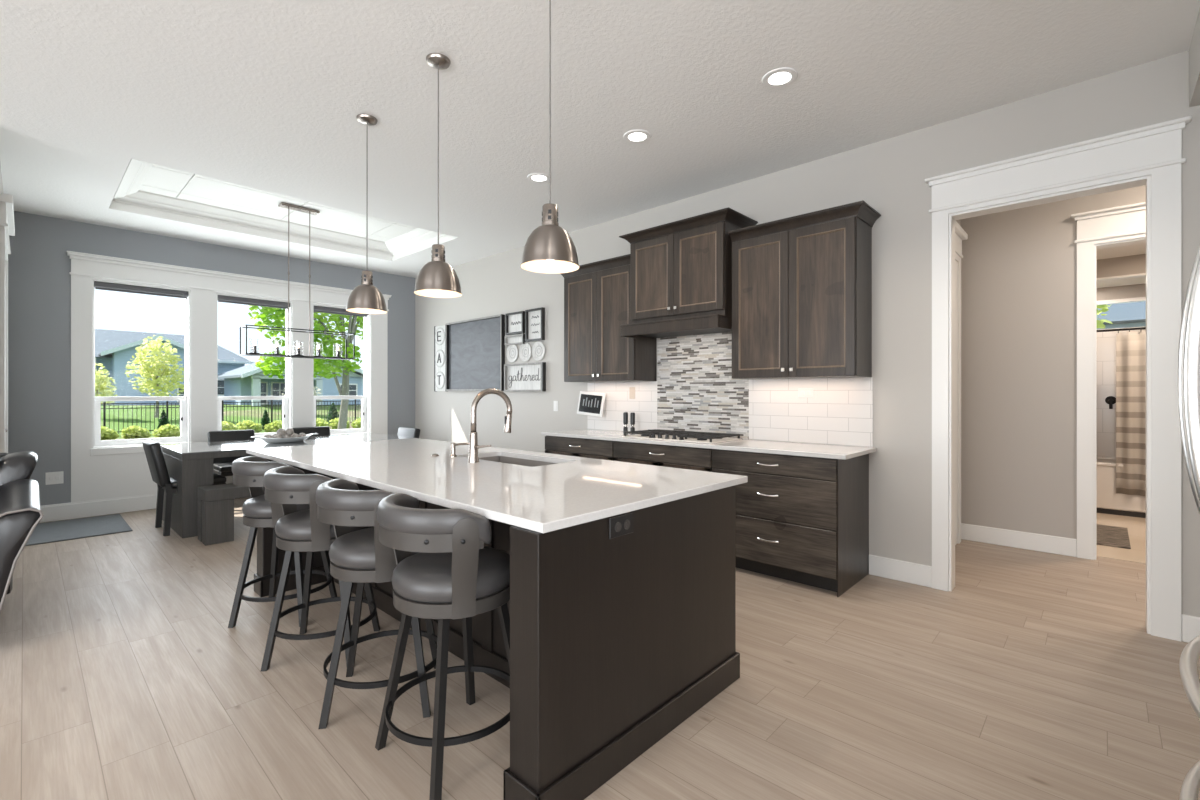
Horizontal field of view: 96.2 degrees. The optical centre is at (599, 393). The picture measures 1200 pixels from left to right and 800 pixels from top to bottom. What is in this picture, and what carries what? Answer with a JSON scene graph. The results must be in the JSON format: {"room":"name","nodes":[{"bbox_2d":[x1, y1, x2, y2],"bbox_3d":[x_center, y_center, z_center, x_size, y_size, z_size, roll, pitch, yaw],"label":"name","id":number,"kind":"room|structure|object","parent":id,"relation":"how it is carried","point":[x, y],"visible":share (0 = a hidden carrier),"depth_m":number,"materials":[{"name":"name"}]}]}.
{"room":"kitchen","nodes":[
{"label":"kitchen","id":0,"kind":"room"},
{"bbox_2d":[0,163,3,192],"bbox_3d":[-4.963,-0.245,4.383,2.437,3.100,0.120,0,0,43],"label":"wall","id":1,"kind":"structure","parent":0,"point":[1,182],"depth_m":4.38,"materials":[{"name":"grey paint"}]},
{"bbox_2d":[0,193,14,452],"bbox_3d":[-4.750,-0.070,4.313,1.210,2.750,0.070,0,0,43],"label":"trim","id":2,"kind":"structure","parent":1,"relation":"attached to","point":[7,225],"depth_m":3.92,"materials":[{"name":"white paint"}]},
{"bbox_2d":[8,211,414,505],"bbox_3d":[-4.424,-0.245,6.861,0.160,3.100,4.586,0,0,43],"label":"wall","id":3,"kind":"structure","parent":0,"point":[39,264],"depth_m":5.55,"materials":[{"name":"grey paint"}]},
{"bbox_2d":[45,471,62,484],"bbox_3d":[-5.578,0.869,5.502,0.009,0.125,0.130,0,0,43],"label":"power outlet","id":4,"kind":"object","parent":3,"relation":"attached to","point":[50,477],"visible":1,"depth_m":5.50,"materials":[{"name":"white plastic"}]},
{"bbox_2d":[94,287,186,446],"bbox_3d":[-5.184,-0.310,6.092,0.080,1.800,0.843,0,0,43],"label":"window","id":5,"kind":"structure","parent":3,"relation":"in","point":[183,399],"depth_m":6.07,"materials":[{"name":"white plastic"}]},
{"bbox_2d":[94,281,187,297],"bbox_3d":[-5.139,-1.154,6.050,0.073,0.081,0.811,0,0,43],"label":"roller shade","id":6,"kind":"object","parent":5,"relation":"attached to","point":[98,285],"visible":0.97,"depth_m":6.01,"materials":[{"name":"grey fabric"}]},
{"bbox_2d":[39,494,246,522],"bbox_3d":[-4.336,1.221,6.816,0.030,0.168,4.292,0,0,43],"label":"baseboard","id":7,"kind":"structure","parent":3,"relation":"attached to","point":[64,511],"depth_m":5.72,"materials":[{"name":"white paint"}]},
{"bbox_2d":[66,251,391,502],"bbox_3d":[-4.349,-0.158,6.831,0.169,2.606,3.450,0,0,43],"label":"trim","id":8,"kind":"structure","parent":3,"relation":"attached to","point":[116,471],"depth_m":6.33,"materials":[{"name":"white paint"}]},
{"bbox_2d":[218,309,288,436],"bbox_3d":[-4.439,-0.310,6.889,0.080,1.800,0.833,0,0,43],"label":"window","id":9,"kind":"structure","parent":3,"relation":"in","point":[285,399],"depth_m":7.06,"materials":[{"name":"white plastic"}]},
{"bbox_2d":[218,295,289,308],"bbox_3d":[-4.395,-1.154,6.847,0.073,0.081,0.801,0,0,43],"label":"roller shade","id":10,"kind":"object","parent":3,"relation":"attached to","point":[221,298],"visible":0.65,"depth_m":6.80,"materials":[{"name":"grey"}]},
{"bbox_2d":[314,317,366,433],"bbox_3d":[-3.714,-0.310,7.665,0.080,1.800,0.788,0,0,43],"label":"window","id":11,"kind":"structure","parent":3,"relation":"in","point":[363,428],"depth_m":7.89,"materials":[{"name":"white plastic"}]},
{"bbox_2d":[314,306,368,316],"bbox_3d":[-3.669,-1.154,7.623,0.073,0.081,0.756,0,0,43],"label":"roller shade","id":12,"kind":"object","parent":3,"relation":"attached to","point":[321,309],"visible":0.79,"depth_m":7.54,"materials":[{"name":"grey"}]},
{"bbox_2d":[0,497,1199,799],"bbox_3d":[-0.506,1.333,2.388,12.000,0.064,14.800,0,0,43],"label":"floor","id":13,"kind":"structure","parent":0,"point":[124,675],"depth_m":2.32,"materials":[{"name":"wood"}]},
{"bbox_2d":[0,451,43,612],"bbox_3d":[-3.998,0.805,2.369,1.082,1.000,2.136,0,0,43],"label":"chair","id":14,"kind":"object","parent":13,"relation":"on","point":[20,506],"visible":1,"depth_m":2.78,"materials":[{"name":"black leather"}]},
{"bbox_2d":[25,514,132,545],"bbox_3d":[-5.063,1.298,5.142,1.020,0.012,0.800,0,0,43],"label":"doormat","id":15,"kind":"object","parent":13,"relation":"on","point":[56,531],"visible":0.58,"depth_m":5.14,"materials":[{"name":"grey fabric"}]},
{"bbox_2d":[142,440,225,535],"bbox_3d":[-4.017,0.878,5.207,0.490,0.856,0.585,0,0,43],"label":"dining chair","id":16,"kind":"object","parent":13,"relation":"on","point":[154,455],"visible":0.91,"depth_m":4.93,"materials":[{"name":"black leather"}]},
{"bbox_2d":[197,483,250,545],"bbox_3d":[-2.835,1.070,5.388,0.300,0.470,1.896,0,0,43],"label":"bench","id":17,"kind":"object","parent":13,"relation":"on","point":[215,502],"visible":0.44,"depth_m":4.69,"materials":[{"name":"grey wood"}]},
{"bbox_2d":[208,430,254,476],"bbox_3d":[-4.269,0.878,6.332,0.585,0.856,0.490,0,0,43],"label":"dining chair","id":18,"kind":"object","parent":13,"relation":"on","point":[221,466],"visible":0.35,"depth_m":6.37,"materials":[{"name":"black leather"}]},
{"bbox_2d":[228,456,336,627],"bbox_3d":[-1.880,0.842,3.188,0.511,0.925,0.511,0,0,-1],"label":"bar stool","id":19,"kind":"object","parent":13,"relation":"on","point":[249,471],"visible":0.67,"depth_m":3.02,"materials":[{"name":"grey leather"}]},
{"bbox_2d":[242,494,309,518],"bbox_3d":[-1.866,0.652,3.203,0.442,0.094,0.442,0,0,43],"label":"seat cushion","id":20,"kind":"object","parent":19,"relation":"on","point":[256,507],"depth_m":3.00,"materials":[{"name":"grey leather"}]},
{"bbox_2d":[161,433,414,537],"bbox_3d":[-3.394,0.921,6.042,1.158,0.767,2.272,0,0,43],"label":"dining table","id":21,"kind":"object","parent":13,"relation":"on","point":[190,465],"visible":0.44,"depth_m":5.03,"materials":[{"name":"grey wood"}]},
{"bbox_2d":[251,433,317,443],"bbox_3d":[-3.422,0.495,5.859,0.280,0.082,0.650,0,0,43],"label":"serving tray","id":22,"kind":"object","parent":21,"relation":"on","point":[295,439],"visible":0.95,"depth_m":5.76,"materials":[{"name":"white ceramic"}]},
{"bbox_2d":[292,426,329,435],"bbox_3d":[-3.663,0.878,6.981,0.585,0.856,0.490,0,0,43],"label":"dining chair","id":23,"kind":"object","parent":13,"relation":"on","point":[324,430],"visible":0.09,"depth_m":7.15,"materials":[{"name":"black leather"}]},
{"bbox_2d":[261,466,379,670],"bbox_3d":[-1.416,0.842,2.732,0.511,0.925,0.511,0,0,-2],"label":"bar stool","id":24,"kind":"object","parent":13,"relation":"on","point":[296,531],"visible":0.78,"depth_m":2.55,"materials":[{"name":"grey leather"}]},
{"bbox_2d":[275,509,369,540],"bbox_3d":[-1.402,0.652,2.747,0.442,0.094,0.442,0,0,43],"label":"seat cushion","id":25,"kind":"object","parent":24,"relation":"on","point":[295,525],"depth_m":2.55,"materials":[{"name":"grey leather"}]},
{"bbox_2d":[315,479,437,728],"bbox_3d":[-0.939,0.842,2.312,0.511,0.925,0.516,0,0,-12],"label":"bar stool","id":26,"kind":"object","parent":13,"relation":"on","point":[359,557],"visible":0.64,"depth_m":2.13,"materials":[{"name":"grey leather"}]},
{"bbox_2d":[329,527,419,569],"bbox_3d":[-0.928,0.652,2.332,0.442,0.094,0.442,0,0,43],"label":"seat cushion","id":27,"kind":"object","parent":26,"relation":"on","point":[355,550],"depth_m":2.14,"materials":[{"name":"grey leather"}]},
{"bbox_2d":[397,427,419,437],"bbox_3d":[-2.664,0.878,6.845,0.490,0.856,0.585,0,0,43],"label":"dining chair","id":28,"kind":"object","parent":13,"relation":"on","point":[402,431],"visible":0.22,"depth_m":6.94,"materials":[{"name":"black leather"}]},
{"bbox_2d":[375,493,509,799],"bbox_3d":[-0.544,0.842,1.981,0.531,0.925,0.511,0,0,43],"label":"bar stool","id":29,"kind":"object","parent":13,"relation":"on","point":[453,575],"visible":0.96,"depth_m":1.79,"materials":[{"name":"grey leather"}]},
{"bbox_2d":[392,547,509,603],"bbox_3d":[-0.534,0.652,1.991,0.442,0.094,0.442,0,0,43],"label":"seat cushion","id":30,"kind":"object","parent":29,"relation":"on","point":[419,578],"depth_m":1.84,"materials":[{"name":"grey leather"}]},
{"bbox_2d":[254,457,739,799],"bbox_3d":[-0.819,0.863,3.003,2.870,0.884,1.209,0,0,43],"label":"kitchen island","id":31,"kind":"object","parent":13,"relation":"on","point":[623,626],"visible":0.6,"depth_m":1.88,"materials":[{"name":"brown wood"}]},
{"bbox_2d":[246,438,747,532],"bbox_3d":[-0.888,0.405,3.142,3.147,0.030,1.265,0,0,43],"label":"island countertop","id":32,"kind":"structure","parent":31,"relation":"on","point":[573,491],"depth_m":2.48,"materials":[{"name":"white stone"}]},
{"bbox_2d":[468,388,511,462],"bbox_3d":[-0.616,0.181,3.090,0.144,0.417,0.268,0,0,43],"label":"kitchen faucet","id":33,"kind":"object","parent":32,"relation":"on","point":[473,457],"visible":1,"depth_m":3.04,"materials":[{"name":"silver metal"}]},
{"bbox_2d":[468,432,478,462],"bbox_3d":[-0.715,0.304,3.043,0.064,0.170,0.064,0,0,43],"label":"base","id":34,"kind":"object","parent":33,"relation":"attached to","point":[473,457],"depth_m":3.02,"materials":[{"name":"silver metal"}]},
{"bbox_2d":[479,456,558,466],"bbox_3d":[-0.515,0.526,3.224,0.767,0.210,0.360,0,0,43],"label":"sink","id":35,"kind":"object","parent":32,"relation":"in","point":[503,459],"visible":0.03,"depth_m":3.48,"materials":[{"name":"silver metal"}]},
{"bbox_2d":[609,513,633,538],"bbox_3d":[0.076,0.462,1.875,0.006,0.070,0.128,0,0,43],"label":"outlet","id":36,"kind":"object","parent":31,"relation":"attached to","point":[621,526],"depth_m":1.87,"materials":[{"name":"black plastic"}]},
{"bbox_2d":[545,436,614,460],"bbox_3d":[-0.020,0.863,5.268,0.910,0.884,0.659,0,0,43],"label":"base cabinet","id":37,"kind":"object","parent":13,"relation":"on","point":[579,447],"visible":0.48,"depth_m":5.01,"materials":[{"name":"brown wood"}]},
{"bbox_2d":[613,441,712,471],"bbox_3d":[0.677,0.863,4.617,0.990,0.884,0.659,0,0,43],"label":"base cabinet","id":38,"kind":"object","parent":13,"relation":"on","point":[691,458],"visible":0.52,"depth_m":4.36,"materials":[{"name":"brown wood"}]},
{"bbox_2d":[712,449,868,596],"bbox_3d":[1.379,0.863,3.961,0.924,0.884,0.659,0,0,43],"label":"base cabinet","id":39,"kind":"object","parent":13,"relation":"on","point":[800,519],"visible":0.95,"depth_m":3.67,"materials":[{"name":"brown wood"}]},
{"bbox_2d":[541,429,876,459],"bbox_3d":[0.696,0.405,4.612,2.920,0.030,0.639,0,0,43],"label":"countertop","id":40,"kind":"structure","parent":39,"relation":"on","point":[842,452],"depth_m":4.00,"materials":[{"name":"white stone"}]},
{"bbox_2d":[622,429,741,443],"bbox_3d":[0.689,0.364,4.619,0.900,0.052,0.490,0,0,43],"label":"gas cooktop","id":41,"kind":"object","parent":40,"relation":"in","point":[655,434],"visible":1,"depth_m":4.49,"materials":[{"name":"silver metal"}]},
{"bbox_2d":[1097,524,1130,548],"bbox_3d":[4.514,1.295,5.013,0.592,0.012,0.910,0,0,43],"label":"bath mat","id":42,"kind":"object","parent":13,"relation":"on","point":[1112,536],"visible":0.42,"depth_m":4.83,"materials":[{"name":"brown fabric"}]},
{"bbox_2d":[1097,458,1145,517],"bbox_3d":[5.519,1.028,6.215,1.520,0.546,0.756,0,0,43],"label":"bathtub","id":43,"kind":"object","parent":13,"relation":"on","point":[1109,501],"visible":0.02,"depth_m":5.76,"materials":[{"name":"grey ceramic"}]},
{"bbox_2d":[1097,508,1145,517],"bbox_3d":[5.530,1.273,6.226,1.520,0.056,0.724,0,0,43],"label":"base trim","id":44,"kind":"structure","parent":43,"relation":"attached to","point":[1115,511],"depth_m":5.70,"materials":[{"name":"black"}]},
{"bbox_2d":[1178,246,1199,799],"bbox_3d":[1.411,0.405,0.735,0.842,1.800,0.880,0,0,43],"label":"refrigerator","id":45,"kind":"object","parent":13,"relation":"on","point":[1189,341],"visible":1,"depth_m":0.98,"materials":[{"name":"grey metal"}]},
{"bbox_2d":[0,0,1199,277],"bbox_3d":[-2.045,-1.920,0.741,12.000,0.250,10.290,0,0,43],"label":"ceiling","id":46,"kind":"structure","parent":0,"point":[266,95],"depth_m":3.17,"materials":[{"name":"white paint"}]},
{"bbox_2d":[109,158,457,260],"bbox_3d":[-3.204,-1.920,5.718,1.630,0.250,2.860,0,0,43],"label":"tray ceiling recess","id":47,"kind":"structure","parent":46,"relation":"attached to","point":[145,188],"depth_m":5.83,"materials":[{"name":"white paint"}]},
{"bbox_2d":[239,202,354,359],"bbox_3d":[-3.198,-1.179,5.739,0.231,1.595,1.051,0,0,43],"label":"linear chandelier","id":48,"kind":"object","parent":47,"relation":"hanging from","point":[282,204],"visible":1,"depth_m":5.70,"materials":[{"name":"black metal"}]},
{"bbox_2d":[346,114,386,313],"bbox_3d":[-1.525,-1.165,3.521,0.249,1.260,0.249,0,0,43],"label":"pendant lamp","id":49,"kind":"object","parent":46,"relation":"hanging from","point":[365,298],"visible":1,"depth_m":3.49,"materials":[{"name":"silver metal"}]},
{"bbox_2d":[414,53,461,297],"bbox_3d":[-0.872,-1.165,2.902,0.249,1.260,0.249,0,0,43],"label":"pendant lamp","id":50,"kind":"object","parent":46,"relation":"hanging from","point":[436,278],"visible":1,"depth_m":2.86,"materials":[{"name":"silver metal"}]},
{"bbox_2d":[527,173,548,182],"bbox_3d":[-0.508,-1.791,4.480,0.196,0.008,0.196,0,0,43],"label":"recessed light","id":51,"kind":"object","parent":46,"relation":"in","point":[534,177],"visible":0.95,"depth_m":4.47,"materials":[{"name":"white"}]},
{"bbox_2d":[520,0,578,273],"bbox_3d":[-0.212,-1.165,2.285,0.249,1.260,0.249,0,0,43],"label":"pendant lamp","id":52,"kind":"object","parent":46,"relation":"hanging from","point":[549,248],"visible":1,"depth_m":2.24,"materials":[{"name":"silver metal"}]},
{"bbox_2d":[623,129,650,142],"bbox_3d":[0.261,-1.791,3.759,0.196,0.008,0.196,0,0,43],"label":"recessed light","id":53,"kind":"object","parent":46,"relation":"in","point":[638,135],"visible":1,"depth_m":3.75,"materials":[{"name":"white"}]},
{"bbox_2d":[762,67,797,87],"bbox_3d":[1.022,-1.791,3.061,0.196,0.008,0.196,0,0,43],"label":"recessed light","id":54,"kind":"object","parent":46,"relation":"in","point":[784,76],"visible":1,"depth_m":3.05,"materials":[{"name":"white plastic"}]},
{"bbox_2d":[415,51,1199,640],"bbox_3d":[0.387,-0.245,5.422,8.837,3.100,0.120,0,0,43],"label":"wall","id":55,"kind":"structure","parent":0,"point":[889,175],"depth_m":3.79,"materials":[{"name":"grey paint"}]},
{"bbox_2d":[434,325,445,390],"bbox_3d":[-2.324,-0.505,7.835,0.325,0.960,0.054,0,0,43],"label":"eat sign","id":56,"kind":"object","parent":55,"relation":"attached to","point":[439,331],"visible":1,"depth_m":7.82,"materials":[{"name":"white wood"}]},
{"bbox_2d":[446,314,504,390],"bbox_3d":[-1.707,-0.513,7.257,1.319,0.965,0.056,0,0,43],"label":"chalkboard","id":57,"kind":"object","parent":55,"relation":"attached to","point":[475,348],"visible":0.94,"depth_m":7.24,"materials":[{"name":"black wood"}]},
{"bbox_2d":[506,345,517,362],"bbox_3d":[-1.090,-0.498,6.706,0.236,0.236,0.020,0,0,43],"label":"wall plate","id":58,"kind":"object","parent":55,"relation":"attached to","point":[512,350],"visible":1,"depth_m":6.71,"materials":[{"name":"ceramic"}]},
{"bbox_2d":[505,311,524,334],"bbox_3d":[-1.046,-0.863,6.647,0.345,0.265,0.045,0,0,43],"label":"picture frame","id":59,"kind":"object","parent":55,"relation":"attached to","point":[515,321],"visible":1,"depth_m":6.66,"materials":[{"name":"paper"}]},
{"bbox_2d":[505,334,524,345],"bbox_3d":[-1.049,-0.658,6.649,0.368,0.125,0.046,0,0,43],"label":"picture frame","id":60,"kind":"object","parent":55,"relation":"attached to","point":[512,339],"visible":0.94,"depth_m":6.65,"materials":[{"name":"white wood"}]},
{"bbox_2d":[504,362,545,391],"bbox_3d":[-0.919,-0.190,6.525,0.738,0.340,0.050,0,0,43],"label":"sign","id":61,"kind":"object","parent":55,"relation":"attached to","point":[522,376],"visible":1,"depth_m":6.52,"materials":[{"name":"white wood"}]},
{"bbox_2d":[519,342,531,361],"bbox_3d":[-0.904,-0.498,6.532,0.236,0.236,0.020,0,0,43],"label":"wall plate","id":62,"kind":"object","parent":55,"relation":"attached to","point":[525,351],"visible":1,"depth_m":6.53,"materials":[{"name":"ceramic"}]},
{"bbox_2d":[525,307,544,341],"bbox_3d":[-0.774,-0.810,6.393,0.310,0.380,0.045,0,0,43],"label":"picture frame","id":63,"kind":"object","parent":55,"relation":"attached to","point":[534,318],"visible":1,"depth_m":6.40,"materials":[{"name":"paper"}]},
{"bbox_2d":[532,341,544,360],"bbox_3d":[-0.725,-0.498,6.365,0.236,0.236,0.020,0,0,43],"label":"wall plate","id":64,"kind":"object","parent":55,"relation":"attached to","point":[538,349],"visible":1,"depth_m":6.37,"materials":[{"name":"ceramic"}]},
{"bbox_2d":[560,254,656,381],"bbox_3d":[0.046,-0.693,5.390,1.002,1.155,0.391,0,0,43],"label":"upper cabinet","id":65,"kind":"object","parent":55,"relation":"attached to","point":[596,294],"visible":0.91,"depth_m":5.21,"materials":[{"name":"brown wood"}]},
{"bbox_2d":[587,332,748,438],"bbox_3d":[0.560,-0.070,5.173,1.895,0.918,0.008,0,0,43],"label":"tiled wall","id":66,"kind":"structure","parent":55,"relation":"attached to","point":[697,391],"depth_m":4.95,"materials":[{"name":"grey tile"}]},
{"bbox_2d":[577,391,605,416],"bbox_3d":[-0.082,0.115,5.705,0.386,0.274,0.092,0,0,43],"label":"sign","id":67,"kind":"object","parent":66,"relation":"attached to","point":[590,403],"visible":1,"depth_m":5.67,"materials":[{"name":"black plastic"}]},
{"bbox_2d":[583,398,598,407],"bbox_3d":[-0.098,0.099,5.680,0.228,0.104,0.015,0,0,43],"label":"lettering","id":68,"kind":"object","parent":67,"relation":"attached to","point":[587,402],"depth_m":5.68,"materials":[{"name":"grey"}]},
{"bbox_2d":[619,207,757,337],"bbox_3d":[0.725,-0.964,4.657,1.112,0.918,0.535,0,0,43],"label":"upper cabinet","id":69,"kind":"object","parent":55,"relation":"attached to","point":[681,270],"visible":0.99,"depth_m":4.47,"materials":[{"name":"brown wood"}]},
{"bbox_2d":[621,314,731,337],"bbox_3d":[0.725,-0.556,4.657,0.987,0.102,0.535,0,0,43],"label":"hood","id":70,"kind":"object","parent":69,"relation":"attached to","point":[710,323],"depth_m":4.48,"materials":[{"name":"black wood"}]},
{"bbox_2d":[728,200,880,378],"bbox_3d":[1.503,-0.693,4.028,0.997,1.155,0.391,0,0,43],"label":"upper cabinet","id":71,"kind":"object","parent":55,"relation":"attached to","point":[802,284],"visible":1,"depth_m":3.86,"materials":[{"name":"brown wood"}]},
{"bbox_2d":[749,377,872,446],"bbox_3d":[1.606,0.138,4.195,0.967,0.503,0.008,0,0,43],"label":"wall tiles","id":72,"kind":"structure","parent":55,"relation":"attached to","point":[839,411],"depth_m":4.15,"materials":[{"name":"white tile"}]},
{"bbox_2d":[798,388,812,397],"bbox_3d":[1.601,0.000,4.189,0.118,0.072,0.009,0,0,43],"label":"power outlet","id":73,"kind":"object","parent":72,"relation":"attached to","point":[802,392],"visible":1,"depth_m":4.19,"materials":[{"name":"white plastic"}]},
{"bbox_2d":[869,554,1199,642],"bbox_3d":[0.352,1.234,5.362,8.807,0.142,0.016,0,0,43],"label":"baseboard","id":74,"kind":"structure","parent":55,"relation":"attached to","point":[909,572],"depth_m":3.69,"materials":[{"name":"white paint"}]},
{"bbox_2d":[925,115,1191,640],"bbox_3d":[2.688,-0.064,3.272,1.212,2.737,0.246,0,0,43],"label":"trim","id":75,"kind":"structure","parent":55,"relation":"attached to","point":[1150,156],"depth_m":2.99,"materials":[{"name":"white paint"}]},
{"bbox_2d":[961,185,1145,538],"bbox_3d":[4.517,-0.245,3.699,3.650,3.100,0.120,0,0,43],"label":"wall","id":76,"kind":"structure","parent":0,"point":[1019,266],"depth_m":4.53,"materials":[{"name":"grey paint"}]},
{"bbox_2d":[961,523,1076,556],"bbox_3d":[3.026,1.234,4.031,0.779,0.142,1.431,0,0,43],"label":"baseboard","id":77,"kind":"structure","parent":76,"relation":"attached to","point":[997,536],"depth_m":4.52,"materials":[{"name":"white paint"}]},
{"bbox_2d":[1071,202,1145,559],"bbox_3d":[4.175,-0.056,3.978,1.038,2.722,0.185,0,0,43],"label":"trim","id":78,"kind":"structure","parent":76,"relation":"attached to","point":[1125,224],"depth_m":4.22,"materials":[{"name":"white paint"}]},
{"bbox_2d":[1097,254,1145,300],"bbox_3d":[5.335,-0.070,5.051,3.100,2.750,2.973,0,0,43],"label":"wall","id":79,"kind":"structure","parent":0,"point":[1134,264],"depth_m":5.79,"materials":[{"name":"grey paint"}]},
{"bbox_2d":[1097,329,1145,458],"bbox_3d":[5.663,-0.045,6.097,1.949,1.700,0.757,0,0,43],"label":"tile","id":80,"kind":"structure","parent":79,"relation":"attached to","point":[1106,341],"depth_m":6.33,"materials":[{"name":"white tile"}]},
{"bbox_2d":[1116,328,1145,495],"bbox_3d":[5.752,0.192,5.454,0.754,1.747,0.063,0,0,43],"label":"shower curtain","id":81,"kind":"object","parent":80,"relation":"attached to","point":[1130,346],"visible":0.36,"depth_m":5.62,"materials":[{"name":"beige fabric"}]},
{"bbox_2d":[1097,297,1145,329],"bbox_3d":[6.120,-0.910,6.257,1.500,0.370,0.100,0,0,43],"label":"window","id":82,"kind":"structure","parent":79,"relation":"in","point":[1138,299],"depth_m":6.26,"materials":[{"name":"white plastic"}]},
{"bbox_2d":[1097,273,1145,281],"bbox_3d":[5.786,-1.235,5.533,2.900,0.020,0.124,0,0,43],"label":"trim","id":83,"kind":"structure","parent":79,"relation":"attached to","point":[1140,274],"depth_m":5.71,"materials":[{"name":"white paint"}]},
{"bbox_2d":[1097,242,1145,287],"bbox_3d":[5.335,-1.395,5.051,3.100,0.300,2.973,0,0,43],"label":"ceiling","id":84,"kind":"structure","parent":0,"point":[1139,248],"depth_m":5.61,"materials":[{"name":"white"}]},
{"bbox_2d":[1097,301,1145,328],"bbox_3d":[15.639,-1.545,11.391,11.300,6.300,11.200,0,0,43],"label":"sky","id":85,"kind":"structure","parent":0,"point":[1133,314],"depth_m":9.87,"materials":[{"name":"blue"}]},
{"bbox_2d":[1189,8,1199,107],"bbox_3d":[2.574,-1.645,1.780,0.670,0.300,2.216,0,0,43],"label":"ceiling","id":86,"kind":"structure","parent":0,"point":[1194,50],"depth_m":2.65,"materials":[{"name":"grey paint"}]},
{"bbox_3d":[2.695,-0.245,4.334,0.120,3.100,1.441,0,0,43],"label":"wall","id":87,"kind":"structure","parent":0,"visible":0},
{"bbox_2d":[955,260,957,544],"bbox_3d":[2.868,0.082,4.369,0.086,2.425,0.730,0,0,43],"label":"door","id":88,"kind":"structure","parent":87,"relation":"in","point":[956,262],"depth_m":4.61,"materials":[{"name":"white paint"}]},
{"bbox_2d":[955,220,967,543],"bbox_3d":[2.860,-0.045,4.376,0.065,2.700,1.000,0,0,43],"label":"trim","id":89,"kind":"structure","parent":87,"relation":"attached to","point":[960,234],"depth_m":4.67,"materials":[{"name":"white paint"}]},
{"label":"outside","id":90,"kind":"structure","parent":0,"visible":0},
{"bbox_2d":[101,404,359,439],"bbox_3d":[-40.563,1.355,65.271,131.600,1.100,180.000,0,0,43],"label":"ground","id":91,"kind":"structure","parent":90,"point":[113,412],"depth_m":28.93,"materials":[{"name":"green plant"}]},
{"bbox_2d":[95,363,116,404],"bbox_3d":[-23.936,-0.114,25.628,1.436,2.645,1.494,0,0,43],"label":"ornamental tree","id":92,"kind":"object","parent":91,"relation":"on","point":[101,381],"visible":0.48,"depth_m":25.65,"materials":[{"name":"green plant"}]},
{"bbox_2d":[101,426,118,439],"bbox_3d":[-16.281,1.354,17.592,0.865,0.582,0.822,0,0,30],"label":"shrub","id":93,"kind":"object","parent":91,"relation":"on","point":[106,433],"visible":0.56,"depth_m":17.57,"materials":[{"name":"green plant"}]},
{"bbox_2d":[120,425,150,438],"bbox_3d":[-15.704,1.363,18.205,0.835,0.561,0.793,0,0,40],"label":"shrub","id":94,"kind":"object","parent":91,"relation":"on","point":[135,432],"visible":0.94,"depth_m":18.03,"materials":[{"name":"green plant"}]},
{"bbox_2d":[125,335,184,417],"bbox_3d":[-21.786,-0.797,26.497,2.313,4.009,2.519,0,0,43],"label":"ornamental tree","id":95,"kind":"object","parent":91,"relation":"on","point":[145,370],"visible":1,"depth_m":26.23,"materials":[{"name":"green plant"}]},
{"bbox_2d":[157,410,169,428],"bbox_3d":[-16.268,1.113,20.070,0.416,0.983,0.386,0,0,16],"label":"conifer","id":96,"kind":"object","parent":91,"relation":"on","point":[162,420],"visible":0.67,"depth_m":20.02,"materials":[{"name":"green plant"}]},
{"bbox_2d":[152,424,179,437],"bbox_3d":[-15.182,1.362,18.869,0.840,0.564,0.798,0,0,18],"label":"shrub","id":97,"kind":"object","parent":91,"relation":"on","point":[168,430],"visible":0.96,"depth_m":18.71,"materials":[{"name":"green plant"}]},
{"bbox_2d":[95,329,254,404],"bbox_3d":[-35.739,-1.945,39.483,11.260,5.700,16.100,0,0,43],"label":"house","id":98,"kind":"structure","parent":91,"relation":"on","point":[114,349],"depth_m":37.55,"materials":[{"name":"blue"}]},
{"bbox_2d":[222,421,237,430],"bbox_3d":[-14.016,1.339,20.067,0.919,0.618,0.873,0,0,-3],"label":"shrub","id":99,"kind":"object","parent":91,"relation":"on","point":[226,426],"visible":0.44,"depth_m":19.96,"materials":[{"name":"green plant"}]},
{"bbox_2d":[101,399,360,433],"bbox_3d":[-12.106,0.960,26.591,0.060,1.290,21.990,0,0,43],"label":"iron fence","id":100,"kind":"object","parent":91,"relation":"on","point":[104,408],"visible":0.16,"depth_m":22.56,"materials":[{"name":"black metal"}]},
{"bbox_2d":[236,420,262,432],"bbox_3d":[-13.495,1.338,20.748,0.876,0.620,0.922,0,0,-10],"label":"shrub","id":101,"kind":"object","parent":91,"relation":"on","point":[247,425],"visible":0.84,"depth_m":20.58,"materials":[{"name":"green plant"}]},
{"bbox_2d":[264,420,282,432],"bbox_3d":[-12.830,1.356,21.256,0.816,0.577,0.858,0,0,4],"label":"shrub","id":102,"kind":"object","parent":91,"relation":"on","point":[271,427],"visible":0.8,"depth_m":21.09,"materials":[{"name":"green plant"}]},
{"bbox_2d":[218,353,363,405],"bbox_3d":[-22.429,-0.995,39.638,8.300,4.000,8.700,0,0,43],"label":"house","id":103,"kind":"structure","parent":91,"relation":"on","point":[248,380],"depth_m":37.73,"materials":[{"name":"blue"}]},
{"bbox_2d":[248,305,363,428],"bbox_3d":[-6.406,-1.143,12.683,2.278,5.522,3.569,0,0,26],"label":"maple tree","id":104,"kind":"object","parent":91,"relation":"on","point":[267,313],"visible":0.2,"depth_m":12.32,"materials":[{"name":"green plant"}]},
{"bbox_2d":[326,403,338,423],"bbox_3d":[-12.147,1.017,24.496,0.596,1.176,0.621,0,0,43],"label":"conifer","id":105,"kind":"object","parent":91,"relation":"on","point":[331,415],"visible":0.8,"depth_m":24.42,"materials":[{"name":"green plant"}]},
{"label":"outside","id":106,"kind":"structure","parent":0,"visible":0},
{"bbox_3d":[35.064,1.705,14.385,48.400,0.200,51.100,0,0,43],"label":"ground","id":107,"kind":"structure","parent":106,"visible":0},
{"bbox_2d":[1097,304,1112,328],"bbox_3d":[7.584,-0.409,9.200,1.732,4.035,1.723,0,0,43],"label":"maple tree","id":108,"kind":"object","parent":107,"relation":"on","point":[1104,308],"visible":0.02,"depth_m":8.64,"materials":[{"name":"green plant"}]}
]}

